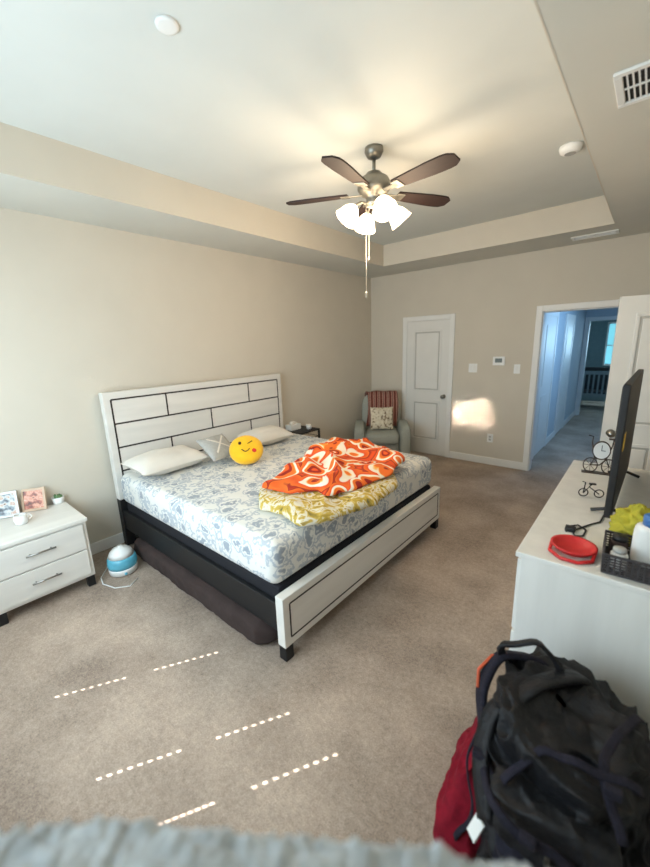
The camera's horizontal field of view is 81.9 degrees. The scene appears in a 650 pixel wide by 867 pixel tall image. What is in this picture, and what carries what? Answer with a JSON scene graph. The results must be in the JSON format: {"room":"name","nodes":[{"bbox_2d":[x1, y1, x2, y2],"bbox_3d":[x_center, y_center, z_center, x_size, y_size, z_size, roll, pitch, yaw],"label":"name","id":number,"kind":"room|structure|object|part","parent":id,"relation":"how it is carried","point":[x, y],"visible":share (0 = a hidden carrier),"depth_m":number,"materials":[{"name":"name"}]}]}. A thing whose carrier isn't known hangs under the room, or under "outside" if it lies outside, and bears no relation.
{"room":"bedroom","nodes":[
{"label":"bedroom","id":0,"kind":"room"},
{"bbox_2d":[0,207,371,543],"bbox_3d":[-1.170,-0.568,4.164,0.120,2.741,6.120,9,17,40],"label":"wall","id":1,"kind":"structure","parent":0,"point":[87,310],"depth_m":3.33,"materials":[{"name":"paint"}]},
{"bbox_2d":[90,532,137,554],"bbox_3d":[-1.079,0.724,4.419,0.016,0.105,5.900,9,17,40],"label":"baseboard","id":2,"kind":"structure","parent":1,"relation":"attached to","point":[96,547],"depth_m":3.39,"materials":[{"name":"white wood"}]},
{"bbox_2d":[0,816,529,866],"bbox_3d":[-0.244,1.042,0.476,1.041,1.258,0.247,-2,13,0],"label":"throw","id":3,"kind":"object","parent":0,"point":[101,842],"visible":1,"depth_m":0.40,"materials":[{"name":"grey fabric"}]},
{"bbox_2d":[0,400,604,861],"bbox_3d":[3.030,0.432,5.480,5.150,0.100,13.300,9,17,40],"label":"floor","id":4,"kind":"structure","parent":0,"point":[138,702],"depth_m":1.95,"materials":[{"name":"carpet"}]},
{"bbox_2d":[0,501,95,626],"bbox_3d":[-2.130,0.922,2.755,0.545,0.562,0.612,9,17,40],"label":"nightstand","id":5,"kind":"object","parent":4,"relation":"on","point":[49,553],"visible":0.99,"depth_m":2.61,"materials":[{"name":"white wood"}]},
{"bbox_3d":[-2.150,1.228,2.493,0.050,0.090,0.050,9,17,40],"label":"leg","id":6,"kind":"part","parent":5,"relation":"part of","materials":[{"name":"black wood"}]},
{"bbox_2d":[0,490,19,518],"bbox_3d":[-2.395,0.534,2.801,0.160,0.187,0.070,-9,15,-28],"label":"picture frame","id":7,"kind":"object","parent":5,"relation":"on","point":[9,505],"visible":0.88,"depth_m":2.81,"materials":[{"name":"silver metal"}]},
{"bbox_2d":[0,493,16,515],"bbox_3d":[-2.393,0.535,2.798,0.124,0.151,0.044,-9,15,-28],"label":"photo","id":8,"kind":"object","parent":7,"relation":"attached to","point":[8,501],"depth_m":2.81},
{"bbox_2d":[13,513,32,525],"bbox_3d":[-2.179,0.613,2.689,0.084,0.074,0.098,-1,13,5],"label":"mug","id":9,"kind":"object","parent":5,"relation":"on","point":[19,519],"visible":1,"depth_m":2.66,"materials":[{"name":"white ceramic"}]},
{"bbox_2d":[20,487,46,512],"bbox_3d":[-2.265,0.510,2.913,0.160,0.172,0.070,-7,14,-20],"label":"picture frame","id":10,"kind":"object","parent":5,"relation":"on","point":[32,499],"visible":1,"depth_m":2.90,"materials":[{"name":"brown wood"}]},
{"bbox_2d":[23,489,43,509],"bbox_3d":[-2.263,0.512,2.907,0.124,0.137,0.040,-7,14,-20],"label":"photo","id":11,"kind":"object","parent":10,"relation":"attached to","point":[33,499],"depth_m":2.90},
{"bbox_3d":[-1.939,0.807,2.556,0.031,0.012,0.170,9,17,40],"label":"handle","id":12,"kind":"part","parent":5,"relation":"part of","materials":[{"name":"silver metal"}]},
{"bbox_3d":[-1.957,0.814,2.574,0.017,0.195,0.542,9,17,40],"label":"drawer","id":13,"kind":"part","parent":5,"relation":"part of","materials":[{"name":"white wood"}]},
{"bbox_3d":[-1.950,1.016,2.622,0.017,0.200,0.542,9,17,40],"label":"drawer","id":14,"kind":"part","parent":5,"relation":"part of","materials":[{"name":"white wood"}]},
{"bbox_3d":[-1.932,1.009,2.604,0.031,0.012,0.170,9,17,40],"label":"handle","id":15,"kind":"part","parent":5,"relation":"part of","materials":[{"name":"silver metal"}]},
{"bbox_2d":[51,494,63,504],"bbox_3d":[-2.165,0.528,3.036,0.090,0.077,0.090,9,17,40],"label":"plant pot","id":16,"kind":"object","parent":5,"relation":"on","point":[59,498],"visible":1,"depth_m":3.01,"materials":[{"name":"white ceramic"}]},
{"bbox_3d":[-1.805,1.123,2.885,0.050,0.090,0.050,9,17,40],"label":"leg","id":17,"kind":"part","parent":5,"relation":"part of","materials":[{"name":"black wood"}]},
{"bbox_2d":[101,567,137,587],"bbox_3d":[-1.746,1.114,3.079,0.227,0.008,0.709,-14,18,-41],"label":"power cord","id":18,"kind":"object","parent":4,"relation":"on","point":[106,567],"visible":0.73,"depth_m":2.86,"materials":[{"name":"white plastic"}]},
{"bbox_2d":[107,544,137,576],"bbox_3d":[-1.645,1.011,3.029,0.220,0.230,0.220,9,17,40],"label":"humidifier","id":19,"kind":"object","parent":4,"relation":"on","point":[122,559],"visible":1,"depth_m":2.96,"materials":[{"name":"white plastic"}]},
{"bbox_3d":[-1.647,0.938,3.012,0.192,0.080,0.192,9,17,40],"label":"lid","id":20,"kind":"part","parent":19,"relation":"part of","materials":[{"name":"white plastic"}]},
{"bbox_3d":[-1.645,1.020,3.031,0.220,0.090,0.220,9,17,40],"label":"tank","id":21,"kind":"part","parent":19,"relation":"part of","materials":[{"name":"plastic"}]},
{"bbox_2d":[134,538,277,644],"bbox_3d":[-0.951,1.071,2.807,1.831,0.163,0.277,9,17,40],"label":"cloth","id":22,"kind":"object","parent":4,"relation":"on","point":[253,628],"visible":0.45,"depth_m":2.51,"materials":[{"name":"brown fabric"}]},
{"bbox_2d":[98,374,439,661],"bbox_3d":[-0.412,0.277,3.384,2.178,1.409,2.024,9,17,40],"label":"bed","id":23,"kind":"object","parent":4,"relation":"on","point":[205,516],"visible":0.9,"depth_m":2.87,"materials":[{"name":"white wood"}]},
{"bbox_3d":[-1.826,0.804,3.449,0.075,0.450,0.080,9,17,40],"label":"leg","id":24,"kind":"part","parent":23,"relation":"part of","materials":[{"name":"black wood"}]},
{"bbox_2d":[121,445,209,475],"bbox_3d":[-1.394,0.233,3.299,0.399,0.201,0.620,8,17,37],"label":"bed pillow","id":25,"kind":"object","parent":23,"relation":"on","point":[156,462],"visible":0.99,"depth_m":3.17,"materials":[{"name":"fabric"}]},
{"bbox_3d":[-1.220,-0.074,4.000,0.075,0.959,2.024,9,17,40],"label":"headboard","id":26,"kind":"part","parent":23,"relation":"part of","materials":[{"name":"white wood"}]},
{"bbox_3d":[-1.032,0.905,2.757,2.040,0.180,0.030,9,17,40],"label":"rail","id":27,"kind":"part","parent":23,"relation":"part of","materials":[{"name":"black wood"}]},
{"bbox_2d":[196,434,230,461],"bbox_3d":[-1.002,0.126,3.510,0.235,0.186,0.310,7,16,34],"label":"throw cushion","id":28,"kind":"object","parent":23,"relation":"on","point":[216,447],"visible":0.92,"depth_m":3.44,"materials":[{"name":"grey fabric"}]},
{"bbox_2d":[229,435,262,464],"bbox_3d":[-0.723,0.150,3.441,0.309,0.245,0.242,-7,14,-20],"label":"cushion","id":29,"kind":"object","parent":23,"relation":"on","point":[245,449],"visible":1,"depth_m":3.38,"materials":[{"name":"yellow fabric"}]},
{"bbox_2d":[237,425,293,444],"bbox_3d":[-0.655,0.017,4.141,0.379,0.173,0.520,10,18,42],"label":"bed pillow","id":30,"kind":"object","parent":23,"relation":"on","point":[270,434],"visible":0.88,"depth_m":4.04,"materials":[{"name":"fabric"}]},
{"bbox_3d":[-0.403,0.415,3.413,2.030,0.275,2.004,9,17,40],"label":"mattress","id":31,"kind":"part","parent":23,"relation":"part of","materials":[{"name":"white fabric"}]},
{"bbox_3d":[-0.220,1.241,2.146,0.057,0.095,0.060,9,17,40],"label":"leg","id":32,"kind":"part","parent":23,"relation":"part of","materials":[{"name":"black wood"}]},
{"bbox_2d":[258,473,397,525],"bbox_3d":[0.049,0.361,2.748,0.900,0.104,1.195,9,17,40],"label":"folded blanket","id":33,"kind":"object","parent":23,"relation":"on","point":[313,507],"visible":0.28,"depth_m":2.38,"materials":[{"name":"yellow fabric"}]},
{"bbox_2d":[262,437,404,495],"bbox_3d":[0.094,0.200,3.010,0.957,0.147,1.394,9,17,40],"label":"blanket","id":34,"kind":"object","parent":33,"relation":"on","point":[337,465],"visible":1,"depth_m":2.76,"materials":[{"name":"orange fabric"}]},
{"bbox_3d":[0.408,0.849,2.816,0.061,0.314,2.024,9,17,40],"label":"footboard","id":35,"kind":"part","parent":23,"relation":"part of","materials":[{"name":"white wood"}]},
{"bbox_3d":[1.046,0.854,3.584,0.057,0.095,0.060,9,17,40],"label":"leg","id":36,"kind":"part","parent":23,"relation":"part of","materials":[{"name":"black wood"}]},
{"bbox_2d":[287,425,319,437],"bbox_3d":[-0.308,0.274,4.951,0.360,0.680,0.360,9,17,40],"label":"side table","id":37,"kind":"object","parent":4,"relation":"on","point":[303,430],"visible":0.36,"depth_m":4.82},
{"bbox_2d":[285,421,300,430],"bbox_3d":[-0.414,-0.109,4.860,0.110,0.112,0.180,9,17,40],"label":"tissue box","id":38,"kind":"object","parent":37,"relation":"on","point":[293,425],"visible":0.98,"depth_m":4.82,"materials":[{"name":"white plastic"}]},
{"bbox_2d":[354,395,410,453],"bbox_3d":[0.861,-0.095,5.704,0.830,0.969,0.774,0,14,7],"label":"armchair","id":39,"kind":"object","parent":4,"relation":"on","point":[398,438],"visible":0.55,"depth_m":5.42,"materials":[{"name":"grey fabric"}]},
{"bbox_3d":[0.537,0.081,5.766,0.170,0.510,0.699,0,14,7],"label":"armrest","id":40,"kind":"part","parent":39,"relation":"part of","materials":[{"name":"grey fabric"}]},
{"bbox_2d":[364,390,397,425],"bbox_3d":[0.878,-0.405,5.864,0.521,0.527,0.350,0,14,7],"label":"throw blanket","id":41,"kind":"object","parent":39,"relation":"on","point":[377,399],"visible":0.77,"depth_m":5.77,"materials":[{"name":"red fabric"}]},
{"bbox_3d":[0.885,-0.235,5.918,0.599,0.798,0.288,0,14,7],"label":"backrest","id":42,"kind":"part","parent":39,"relation":"part of","materials":[{"name":"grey fabric"}]},
{"bbox_2d":[370,407,392,429],"bbox_3d":[0.848,-0.229,5.596,0.340,0.323,0.162,0,14,7],"label":"throw cushion","id":43,"kind":"object","parent":39,"relation":"on","point":[381,418],"visible":1,"depth_m":5.55,"materials":[{"name":"beige fabric"}]},
{"bbox_2d":[365,427,398,443],"bbox_3d":[0.856,0.025,5.654,0.499,0.170,0.619,0,14,7],"label":"seat cushion","id":44,"kind":"object","parent":39,"relation":"on","point":[376,436],"depth_m":5.38,"materials":[{"name":"grey fabric"}]},
{"bbox_3d":[0.870,0.162,5.768,0.519,0.260,0.619,0,14,7],"label":"seat","id":45,"kind":"part","parent":39,"relation":"part of","materials":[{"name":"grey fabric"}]},
{"bbox_3d":[1.193,0.076,5.689,0.170,0.510,0.699,0,14,7],"label":"armrest","id":46,"kind":"part","parent":39,"relation":"part of","materials":[{"name":"grey fabric"}]},
{"bbox_2d":[433,716,480,863],"bbox_3d":[0.565,1.286,1.434,0.200,0.285,0.490,9,17,39],"label":"bag","id":47,"kind":"object","parent":4,"relation":"on","point":[453,803],"visible":0.33,"depth_m":1.32,"materials":[{"name":"red fabric"}]},
{"bbox_2d":[453,638,649,866],"bbox_3d":[0.755,1.113,1.212,0.558,0.724,0.687,7,16,33],"label":"backpack","id":48,"kind":"object","parent":4,"relation":"on","point":[561,766],"visible":0.98,"depth_m":1.08,"materials":[{"name":"black fabric"}]},
{"bbox_3d":[0.732,0.795,1.331,0.224,0.160,0.043,4,15,23],"label":"handle","id":49,"kind":"part","parent":48,"relation":"part of","materials":[{"name":"black fabric"}]},
{"bbox_3d":[0.586,1.126,0.989,0.012,0.040,0.025,8,17,36],"label":"zipper pull","id":50,"kind":"part","parent":48,"relation":"part of","materials":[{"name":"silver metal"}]},
{"bbox_2d":[509,460,649,736],"bbox_3d":[1.554,0.798,2.116,0.585,0.850,1.575,9,17,40],"label":"dresser","id":51,"kind":"object","parent":4,"relation":"on","point":[598,620],"visible":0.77,"depth_m":1.54,"materials":[{"name":"white wood"}]},
{"bbox_3d":[1.030,1.032,1.946,0.016,0.350,0.492,9,17,40],"label":"drawer","id":52,"kind":"part","parent":51,"relation":"part of","materials":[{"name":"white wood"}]},
{"bbox_3d":[1.017,0.672,1.860,0.016,0.350,0.492,9,17,40],"label":"drawer","id":53,"kind":"part","parent":51,"relation":"part of","materials":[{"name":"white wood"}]},
{"bbox_2d":[548,534,597,564],"bbox_3d":[1.051,0.489,1.588,0.170,0.029,0.206,9,17,40],"label":"bowl","id":54,"kind":"object","parent":51,"relation":"on","point":[571,545],"visible":1,"depth_m":1.60,"materials":[{"name":"plastic"}]},
{"bbox_2d":[565,514,603,536],"bbox_3d":[1.262,0.431,1.816,0.340,0.022,0.087,-12,17,-36],"label":"charger","id":55,"kind":"object","parent":51,"relation":"on","point":[570,528],"visible":0.97,"depth_m":1.76,"materials":[{"name":"black plastic"}]},
{"bbox_2d":[578,481,603,497],"bbox_3d":[1.505,0.315,2.112,0.125,0.093,0.016,3,14,20],"label":"figurine","id":56,"kind":"object","parent":51,"relation":"on","point":[590,484],"visible":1,"depth_m":2.11,"materials":[{"name":"black metal"}]},
{"bbox_3d":[1.500,0.306,2.112,0.088,0.073,0.016,3,14,20],"label":"frame","id":57,"kind":"part","parent":56,"relation":"part of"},
{"bbox_2d":[581,435,614,475],"bbox_3d":[1.807,0.139,2.451,0.187,0.258,0.046,7,16,32],"label":"clock","id":58,"kind":"object","parent":51,"relation":"on","point":[601,450],"visible":0.89,"depth_m":2.45,"materials":[{"name":"brown metal"}]},
{"bbox_3d":[1.806,0.115,2.445,0.157,0.209,0.025,7,16,32],"label":"bicycle frame","id":59,"kind":"part","parent":58,"relation":"part of","materials":[{"name":"brown metal"}]},
{"bbox_2d":[590,369,643,518],"bbox_3d":[1.672,0.018,2.079,0.166,0.676,0.960,10,18,41],"label":"television","id":60,"kind":"object","parent":51,"relation":"on","point":[631,390],"visible":0.88,"depth_m":1.79,"materials":[{"name":"black plastic"}]},
{"bbox_3d":[1.448,0.393,1.901,0.166,0.044,0.018,10,18,41],"label":"stand leg","id":61,"kind":"part","parent":60,"relation":"part of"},
{"bbox_3d":[1.930,0.253,2.418,0.166,0.044,0.018,10,18,41],"label":"stand leg","id":62,"kind":"part","parent":60,"relation":"part of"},
{"bbox_2d":[600,530,649,584],"bbox_3d":[1.224,0.486,1.451,0.237,0.083,0.227,8,17,37],"label":"storage basket","id":63,"kind":"object","parent":51,"relation":"on","point":[638,573],"visible":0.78,"depth_m":1.41,"materials":[{"name":"grey plastic"}]},
{"bbox_2d":[609,532,628,553],"bbox_3d":[1.199,0.457,1.526,0.060,0.090,0.060,9,17,40],"label":"jar","id":64,"kind":"object","parent":63,"relation":"in","point":[618,539],"visible":0.73,"depth_m":1.51,"materials":[{"name":"brown plastic"}]},
{"bbox_3d":[1.198,0.423,1.518,0.052,0.020,0.051,9,17,40],"label":"lid","id":65,"kind":"part","parent":64,"relation":"part of","materials":[{"name":"black plastic"}]},
{"bbox_2d":[609,546,628,571],"bbox_3d":[1.135,0.482,1.447,0.056,0.083,0.056,9,17,40],"label":"bottle","id":66,"kind":"object","parent":63,"relation":"in","point":[620,551],"visible":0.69,"depth_m":1.43,"materials":[{"name":"white plastic"}]},
{"bbox_3d":[1.134,0.449,1.439,0.044,0.015,0.043,9,17,40],"label":"lid","id":67,"kind":"part","parent":66,"relation":"part of","materials":[{"name":"white plastic"}]},
{"bbox_2d":[630,513,649,567],"bbox_3d":[1.251,0.413,1.441,0.104,0.212,0.084,9,17,40],"label":"lotion bottle","id":68,"kind":"object","parent":63,"relation":"in","point":[640,545],"visible":0.77,"depth_m":1.43,"materials":[{"name":"white plastic"}]},
{"bbox_2d":[609,503,649,545],"bbox_3d":[1.361,0.387,1.608,0.224,0.192,0.193,9,17,40],"label":"crumpled cloth","id":69,"kind":"object","parent":51,"relation":"on","point":[624,520],"visible":0.48,"depth_m":1.60,"materials":[{"name":"yellow fabric"}]},
{"bbox_2d":[581,367,609,396],"bbox_3d":[6.755,-1.123,9.190,0.950,0.950,0.640,9,17,40],"label":"crib","id":70,"kind":"object","parent":4,"relation":"on","point":[595,381],"visible":0.33,"depth_m":9.16,"materials":[{"name":"grey paint"}]},
{"bbox_3d":[6.562,-0.923,9.006,0.900,0.060,0.040,9,17,40],"label":"rail","id":71,"kind":"part","parent":70,"relation":"part of","materials":[{"name":"grey paint"}]},
{"bbox_3d":[6.544,-1.439,8.883,0.900,0.080,0.040,9,17,40],"label":"rail","id":72,"kind":"part","parent":70,"relation":"part of","materials":[{"name":"grey paint"}]},
{"bbox_2d":[0,0,649,277],"bbox_3d":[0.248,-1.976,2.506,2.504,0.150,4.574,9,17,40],"label":"ceiling","id":73,"kind":"structure","parent":0,"point":[246,101],"depth_m":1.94,"materials":[{"name":"paint"}]},
{"bbox_2d":[154,14,179,35],"bbox_3d":[-0.626,-1.618,1.486,0.094,0.012,0.094,9,17,40],"label":"cover plate","id":74,"kind":"object","parent":73,"relation":"attached to","point":[166,24],"visible":1,"depth_m":1.47,"materials":[{"name":"white plastic"}]},
{"bbox_2d":[0,0,615,265],"bbox_3d":[0.255,-1.776,2.554,2.504,0.260,4.574,9,17,40],"label":"ceiling tray side","id":75,"kind":"structure","parent":73,"relation":"attached to","point":[24,154],"depth_m":3.19,"materials":[{"name":"paint"}]},
{"bbox_2d":[286,143,459,298],"bbox_3d":[0.344,-1.426,2.560,1.185,0.950,1.185,9,17,40],"label":"ceiling fan","id":76,"kind":"object","parent":73,"relation":"hanging from","point":[374,186],"visible":1,"depth_m":2.46,"materials":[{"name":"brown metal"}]},
{"bbox_3d":[-0.055,-1.646,2.640,0.440,0.033,0.132,1,14,13],"label":"fan blade","id":77,"kind":"part","parent":76,"relation":"part of","materials":[{"name":"brown wood"}]},
{"bbox_3d":[0.125,-1.551,2.216,0.132,0.033,0.440,6,16,31],"label":"fan blade","id":78,"kind":"part","parent":76,"relation":"part of","materials":[{"name":"brown wood"}]},
{"bbox_3d":[0.146,-1.477,2.543,0.152,0.148,0.152,9,17,40],"label":"lamp shade","id":79,"kind":"part","parent":76,"relation":"part of","materials":[{"name":"white glass"}]},
{"bbox_3d":[0.248,-1.555,2.546,0.104,0.051,0.018,-5,14,-12],"label":"light arm","id":80,"kind":"part","parent":76,"relation":"part of","materials":[{"name":"grey metal"}]},
{"bbox_3d":[0.302,-1.729,2.934,0.132,0.033,0.440,-3,13,-4],"label":"fan blade","id":81,"kind":"part","parent":76,"relation":"part of","materials":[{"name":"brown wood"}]},
{"bbox_3d":[0.298,-1.536,2.769,0.152,0.148,0.152,9,17,40],"label":"lamp shade","id":82,"kind":"part","parent":76,"relation":"part of","materials":[{"name":"white glass"}]},
{"bbox_3d":[0.285,-1.266,2.596,0.016,0.625,0.015,9,17,40],"label":"pull chain","id":83,"kind":"part","parent":76,"relation":"part of","materials":[{"name":"metal"}]},
{"bbox_3d":[0.379,-1.449,2.393,0.152,0.148,0.152,9,17,40],"label":"lamp shade","id":84,"kind":"part","parent":76,"relation":"part of","materials":[{"name":"white glass"}]},
{"bbox_3d":[0.531,-1.508,2.618,0.152,0.148,0.152,9,17,40],"label":"lamp shade","id":85,"kind":"part","parent":76,"relation":"part of","materials":[{"name":"white glass"}]},
{"bbox_3d":[0.703,-1.685,2.693,0.440,0.033,0.132,-7,14,-22],"label":"fan blade","id":86,"kind":"part","parent":76,"relation":"part of","materials":[{"name":"brown wood"}]},
{"bbox_3d":[0.594,-1.575,2.249,0.132,0.033,0.440,-13,17,-39],"label":"fan blade","id":87,"kind":"part","parent":76,"relation":"part of","materials":[{"name":"brown wood"}]},
{"bbox_2d":[559,141,582,156],"bbox_3d":[1.677,-1.936,2.556,0.140,0.048,0.140,9,17,40],"label":"smoke detector","id":88,"kind":"object","parent":73,"relation":"attached to","point":[572,148],"visible":1,"depth_m":2.52,"materials":[{"name":"white plastic"}]},
{"bbox_2d":[570,229,619,240],"bbox_3d":[2.767,-2.032,3.839,0.400,0.012,0.160,9,17,40],"label":"ceiling vent","id":89,"kind":"object","parent":73,"relation":"in","point":[616,231],"visible":1,"depth_m":3.82,"materials":[{"name":"white plastic"}]},
{"bbox_2d":[613,60,649,108],"bbox_3d":[1.350,-1.419,1.479,0.320,0.012,0.290,9,17,40],"label":"ceiling vent","id":90,"kind":"object","parent":73,"relation":"in","point":[632,83],"visible":1,"depth_m":1.53,"materials":[{"name":"white plastic"}]},
{"bbox_2d":[371,232,649,464],"bbox_3d":[2.265,-0.917,5.124,3.800,2.741,0.120,9,17,40],"label":"wall","id":91,"kind":"structure","parent":0,"point":[494,302],"depth_m":5.02,"materials":[{"name":"paint"}]},
{"bbox_2d":[406,319,449,455],"bbox_3d":[1.559,-0.677,5.742,0.673,2.020,0.183,9,17,40],"label":"door","id":92,"kind":"structure","parent":91,"relation":"in","point":[427,341],"depth_m":5.70,"materials":[{"name":"white wood"}]},
{"bbox_3d":[1.561,-0.206,5.837,0.443,0.620,0.010,9,17,40],"label":"panel moulding","id":93,"kind":"part","parent":92,"relation":"part of","materials":[{"name":"white wood"}]},
{"bbox_3d":[1.530,-1.086,5.627,0.443,0.910,0.010,9,17,40],"label":"panel moulding","id":94,"kind":"part","parent":92,"relation":"part of","materials":[{"name":"white wood"}]},
{"bbox_2d":[402,313,455,457],"bbox_3d":[1.545,-0.705,5.720,0.813,2.100,0.020,9,17,40],"label":"trim","id":95,"kind":"structure","parent":91,"relation":"attached to","point":[451,317],"depth_m":5.57,"materials":[{"name":"white wood"}]},
{"bbox_2d":[469,364,476,371],"bbox_3d":[2.061,-0.912,5.216,0.115,0.120,0.012,9,17,40],"label":"light switch","id":96,"kind":"object","parent":91,"relation":"attached to","point":[472,367],"visible":1,"depth_m":5.21,"materials":[{"name":"white plastic"}]},
{"bbox_2d":[449,451,521,469],"bbox_3d":[2.272,0.378,5.375,3.784,0.105,0.016,9,17,40],"label":"baseboard","id":97,"kind":"structure","parent":91,"relation":"attached to","point":[456,455],"depth_m":5.34,"materials":[{"name":"white wood"}]},
{"bbox_2d":[487,434,492,441],"bbox_3d":[2.316,0.064,5.256,0.075,0.120,0.010,9,17,40],"label":"wall outlet","id":98,"kind":"object","parent":91,"relation":"attached to","point":[489,436],"visible":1,"depth_m":5.25,"materials":[{"name":"white plastic"}]},
{"bbox_2d":[493,357,504,365],"bbox_3d":[2.311,-0.964,4.977,0.150,0.116,0.024,9,17,40],"label":"thermostat","id":99,"kind":"object","parent":91,"relation":"attached to","point":[500,361],"visible":1,"depth_m":4.96,"materials":[{"name":"white plastic"}]},
{"bbox_2d":[513,364,519,373],"bbox_3d":[2.490,-0.837,4.858,0.075,0.120,0.012,9,17,40],"label":"light switch","id":100,"kind":"object","parent":91,"relation":"attached to","point":[516,366],"visible":1,"depth_m":4.85,"materials":[{"name":"white plastic"}]},
{"bbox_2d":[522,299,619,470],"bbox_3d":[3.019,-0.485,4.563,0.930,2.110,0.140,9,17,40],"label":"trim","id":101,"kind":"structure","parent":91,"relation":"attached to","point":[539,334],"depth_m":4.68,"materials":[{"name":"white wood"}]},
{"bbox_2d":[546,310,586,437],"bbox_3d":[4.097,-1.317,6.530,0.100,2.741,4.480,9,17,40],"label":"wall","id":102,"kind":"structure","parent":0,"point":[580,315],"depth_m":7.23,"materials":[{"name":"paint"}]},
{"bbox_2d":[533,315,557,456],"bbox_3d":[3.286,-0.703,5.588,0.018,2.020,0.800,9,17,40],"label":"door","id":103,"kind":"structure","parent":102,"relation":"in","point":[551,325],"depth_m":5.55,"materials":[{"name":"white wood"}]},
{"bbox_3d":[3.289,-0.756,5.572,0.006,1.650,0.560,9,17,40],"label":"panel moulding","id":104,"kind":"part","parent":103,"relation":"part of","materials":[{"name":"white wood"}]},
{"bbox_2d":[532,312,575,458],"bbox_3d":[3.804,-0.891,6.169,0.020,2.100,2.540,9,17,40],"label":"trim","id":105,"kind":"structure","parent":102,"relation":"attached to","point":[570,316],"depth_m":6.20,"materials":[{"name":"white wood"}]},
{"bbox_2d":[546,411,574,443],"bbox_3d":[4.675,0.054,6.391,1.300,0.100,4.480,9,17,40],"label":"baseboard","id":106,"kind":"structure","parent":102,"relation":"attached to","point":[572,414],"depth_m":7.44,"materials":[{"name":"wood"}]},
{"bbox_2d":[555,318,574,433],"bbox_3d":[4.338,-1.025,6.784,0.018,2.020,0.750,9,17,40],"label":"door","id":107,"kind":"structure","parent":102,"relation":"in","point":[570,325],"depth_m":6.76,"materials":[{"name":"white wood"}]},
{"bbox_3d":[4.341,-1.078,6.767,0.006,1.650,0.510,9,17,40],"label":"panel moulding","id":108,"kind":"part","parent":107,"relation":"part of","materials":[{"name":"white wood"}]},
{"bbox_2d":[581,320,616,401],"bbox_3d":[6.465,-2.006,9.071,2.500,2.741,2.400,9,17,40],"label":"wall","id":109,"kind":"structure","parent":0,"point":[598,329],"depth_m":9.88,"materials":[{"name":"paint"}]},
{"bbox_2d":[602,322,615,365],"bbox_3d":[7.421,-2.298,9.599,0.370,1.100,0.050,9,17,40],"label":"window","id":110,"kind":"structure","parent":109,"relation":"in","point":[611,328],"depth_m":9.66,"materials":[{"name":"glass"}]},
{"bbox_2d":[585,308,617,352],"bbox_3d":[6.075,-1.689,7.802,1.400,2.741,0.100,9,17,40],"label":"wall","id":111,"kind":"structure","parent":0,"point":[610,311],"depth_m":7.79,"materials":[{"name":"paint"}]},
{"bbox_2d":[574,316,616,414],"bbox_3d":[5.990,-1.398,7.954,0.950,2.110,0.140,9,17,40],"label":"trim","id":112,"kind":"structure","parent":111,"relation":"attached to","point":[588,320],"depth_m":8.12,"materials":[{"name":"white wood"}]},
{"bbox_3d":[1.814,-0.078,1.670,0.120,2.741,6.120,9,17,40],"label":"wall","id":113,"kind":"structure","parent":0,"visible":0},
{"bbox_2d":[597,294,649,470],"bbox_3d":[2.581,-0.082,3.087,0.471,2.020,0.183,6,15,30],"label":"door","id":114,"kind":"structure","parent":113,"relation":"in","point":[631,345],"depth_m":3.02,"materials":[{"name":"white wood"}]},
{"bbox_3d":[2.405,0.002,3.149,0.064,0.064,0.074,6,15,30],"label":"knob","id":115,"kind":"part","parent":114,"relation":"part of","materials":[{"name":"silver metal"}]},
{"bbox_3d":[2.556,-0.490,2.970,0.241,0.910,0.010,6,15,30],"label":"panel moulding","id":116,"kind":"part","parent":114,"relation":"part of","materials":[{"name":"white wood"}]},
{"bbox_3d":[2.586,0.390,3.180,0.241,0.620,0.010,6,15,30],"label":"panel moulding","id":117,"kind":"part","parent":114,"relation":"part of","materials":[{"name":"white wood"}]}
]}

